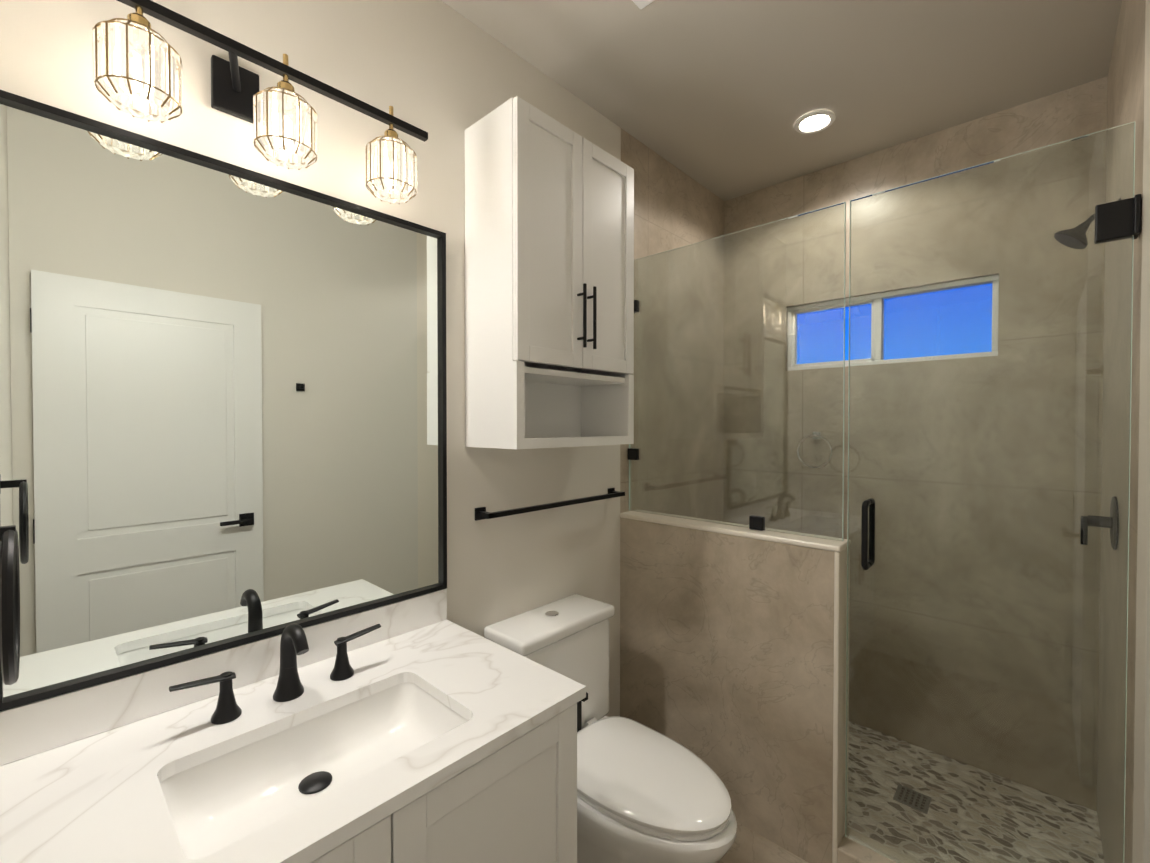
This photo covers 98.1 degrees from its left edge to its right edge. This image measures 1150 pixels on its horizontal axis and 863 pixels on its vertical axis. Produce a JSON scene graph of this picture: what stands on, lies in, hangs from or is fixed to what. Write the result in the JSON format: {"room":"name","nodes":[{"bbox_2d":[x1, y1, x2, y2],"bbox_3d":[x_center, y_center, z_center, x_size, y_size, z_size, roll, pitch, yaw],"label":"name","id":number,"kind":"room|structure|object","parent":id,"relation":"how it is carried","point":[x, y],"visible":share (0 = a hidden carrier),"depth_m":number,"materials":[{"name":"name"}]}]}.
{"room":"bathroom","nodes":[
{"label":"bathroom","id":0,"kind":"room"},
{"bbox_2d":[0,0,620,716],"bbox_3d":[-0.452,0.064,1.555,0.100,2.740,1.800,1,1,43],"label":"wall","id":1,"kind":"structure","parent":0,"point":[442,74],"depth_m":1.50,"materials":[{"name":"white paint"}]},
{"bbox_2d":[0,90,446,710],"bbox_3d":[-0.705,-0.056,1.188,0.024,1.074,0.902,1,1,43],"label":"vanity mirror","id":2,"kind":"object","parent":1,"relation":"attached to","point":[222,406],"visible":0.96,"depth_m":1.07,"materials":[{"name":"black mirror"}]},
{"bbox_2d":[92,0,427,203],"bbox_3d":[-0.665,-0.715,1.111,0.176,0.229,0.715,1,1,43],"label":"sconce","id":3,"kind":"object","parent":1,"relation":"attached to","point":[137,66],"visible":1,"depth_m":1.05,"materials":[{"name":"black"}]},
{"bbox_2d":[465,96,633,448],"bbox_3d":[-0.054,-0.453,1.688,0.288,1.000,0.557,1,1,43],"label":"upper cabinet","id":4,"kind":"object","parent":1,"relation":"attached to","point":[549,281],"visible":1,"depth_m":1.55,"materials":[{"name":"white wood"}]},
{"bbox_2d":[475,488,624,520],"bbox_3d":[-0.056,0.265,1.858,0.066,0.040,0.720,1,1,43],"label":"towel bar","id":5,"kind":"object","parent":1,"relation":"attached to","point":[481,513],"visible":1,"depth_m":1.74,"materials":[{"name":"black metal"}]},
{"bbox_2d":[620,128,723,521],"bbox_3d":[0.492,0.050,2.568,0.100,2.740,0.970,1,1,43],"label":"wall tiles","id":6,"kind":"structure","parent":1,"relation":"attached to","point":[675,207],"depth_m":2.50,"materials":[{"name":"tile"}]},
{"bbox_2d":[620,510,850,862],"bbox_3d":[0.561,0.894,1.934,0.881,1.070,0.132,1,1,43],"label":"wall","id":7,"kind":"structure","parent":0,"point":[733,639],"depth_m":1.79,"materials":[{"name":"tile"}]},
{"bbox_2d":[837,827,917,862],"bbox_3d":[1.111,1.386,1.428,0.635,0.100,0.120,1,1,43],"label":"sill","id":8,"kind":"structure","parent":7,"relation":"attached to","point":[850,851],"depth_m":1.58,"materials":[{"name":"stone"}]},
{"bbox_2d":[628,122,1140,862],"bbox_3d":[0.791,0.290,1.711,1.506,2.068,0.107,1,1,43],"label":"glass","id":9,"kind":"object","parent":7,"relation":"on","point":[1114,220],"visible":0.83,"depth_m":1.45,"materials":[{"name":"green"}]},
{"bbox_2d":[441,0,1121,200],"bbox_3d":[0.467,-1.353,1.341,1.710,0.100,2.970,1,1,43],"label":"ceiling","id":10,"kind":"structure","parent":0,"point":[719,98],"depth_m":1.78,"materials":[{"name":"beige paint"}]},
{"bbox_2d":[632,0,653,8],"bbox_3d":[0.209,-1.295,1.351,0.260,0.014,0.260,1,1,43],"label":"ceiling vent","id":11,"kind":"object","parent":10,"relation":"in","point":[641,4],"visible":1,"depth_m":1.50,"materials":[{"name":"white"}]},
{"bbox_2d":[794,110,835,133],"bbox_3d":[1.013,-1.307,2.111,0.160,0.010,0.160,1,1,43],"label":"recessed light","id":12,"kind":"object","parent":10,"relation":"in","point":[814,121],"visible":1,"depth_m":2.10,"materials":[{"name":"white plastic"}]},
{"bbox_2d":[723,76,1107,810],"bbox_3d":[1.446,0.052,2.410,1.710,2.740,0.100,1,1,43],"label":"wall","id":13,"kind":"structure","parent":0,"point":[1057,118],"depth_m":2.15,"materials":[{"name":"tile"}]},
{"bbox_2d":[797,432,831,467],"bbox_3d":[1.216,0.093,2.523,0.169,0.184,0.044,1,1,43],"label":"towel ring","id":14,"kind":"object","parent":13,"relation":"attached to","point":[817,434],"depth_m":2.52,"materials":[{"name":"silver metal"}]},
{"bbox_2d":[788,275,998,370],"bbox_3d":[1.471,-0.487,2.393,0.860,0.340,0.070,1,1,43],"label":"window","id":15,"kind":"structure","parent":13,"relation":"in","point":[883,322],"depth_m":2.35,"materials":[{"name":"blue glass"}]},
{"bbox_2d":[1097,0,1145,862],"bbox_3d":[1.680,0.065,1.481,0.100,2.740,0.940,1,1,43],"label":"wall tiles","id":16,"kind":"structure","parent":13,"relation":"attached to","point":[1125,90],"depth_m":1.42,"materials":[{"name":"tile"}]},
{"bbox_2d":[1054,198,1120,248],"bbox_3d":[1.566,-0.629,1.529,0.141,0.130,0.091,1,1,43],"label":"shower head","id":17,"kind":"object","parent":16,"relation":"attached to","point":[1080,237],"depth_m":1.53},
{"bbox_2d":[1080,496,1118,549],"bbox_3d":[1.595,0.275,1.522,0.074,0.160,0.160,1,1,43],"label":"shower valve","id":18,"kind":"object","parent":16,"relation":"attached to","point":[1083,534],"depth_m":1.51,"materials":[{"name":"black metal"}]},
{"bbox_2d":[1143,464,1149,862],"bbox_3d":[0.681,0.080,0.409,0.100,2.740,1.670,1,1,43],"label":"wall","id":19,"kind":"structure","parent":0,"point":[1146,853],"depth_m":1.04,"materials":[{"name":"white"}]},
{"bbox_2d":[1132,0,1149,862],"bbox_3d":[1.305,0.070,1.079,0.100,2.740,0.160,1,1,43],"label":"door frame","id":20,"kind":"structure","parent":19,"relation":"attached to","point":[1141,621],"depth_m":1.12,"materials":[{"name":"beige wood"}]},
{"bbox_3d":[-0.511,0.081,0.311,1.710,2.740,0.100,1,1,43],"label":"wall","id":21,"kind":"structure","parent":0,"visible":0},
{"bbox_2d":[0,525,19,684],"bbox_3d":[-0.719,0.209,0.611,0.192,0.208,0.049,1,1,43],"label":"towel ring","id":22,"kind":"object","parent":21,"relation":"attached to","point":[9,610],"visible":1,"depth_m":0.57,"materials":[{"name":"black metal"}]},
{"label":"outside","id":23,"kind":"structure","parent":0,"visible":0},
{"bbox_2d":[715,721,1103,862],"bbox_3d":[0.467,1.486,1.380,1.710,0.100,2.970,1,1,43],"label":"floor","id":24,"kind":"structure","parent":23,"point":[993,788],"depth_m":1.85,"materials":[{"name":"tile"}]},
{"bbox_2d":[0,589,585,862],"bbox_3d":[-0.493,0.928,1.003,0.605,1.027,0.909,1,1,43],"label":"bathroom vanity","id":25,"kind":"object","parent":24,"relation":"on","point":[420,729],"visible":1,"depth_m":0.97,"materials":[{"name":"white stone"}]},
{"bbox_2d":[577,692,587,731],"bbox_3d":[-0.047,0.691,1.242,0.160,0.115,0.062,1,1,43],"label":"toilet paper holder","id":26,"kind":"object","parent":25,"relation":"attached to","point":[579,715],"visible":0.23,"depth_m":1.22,"materials":[{"name":"black metal"}]},
{"bbox_2d":[484,594,736,862],"bbox_3d":[0.129,1.035,1.552,0.766,0.799,0.452,1,1,43],"label":"toilet","id":27,"kind":"object","parent":24,"relation":"on","point":[645,794],"visible":0.73,"depth_m":1.46,"materials":[{"name":"white ceramic"}]},
{"bbox_2d":[893,784,931,813],"bbox_3d":[1.311,1.426,1.939,0.110,0.004,0.110,1,1,43],"label":"drain grate","id":28,"kind":"object","parent":24,"relation":"on","point":[914,797],"depth_m":1.94,"materials":[{"name":"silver metal"}]}
]}

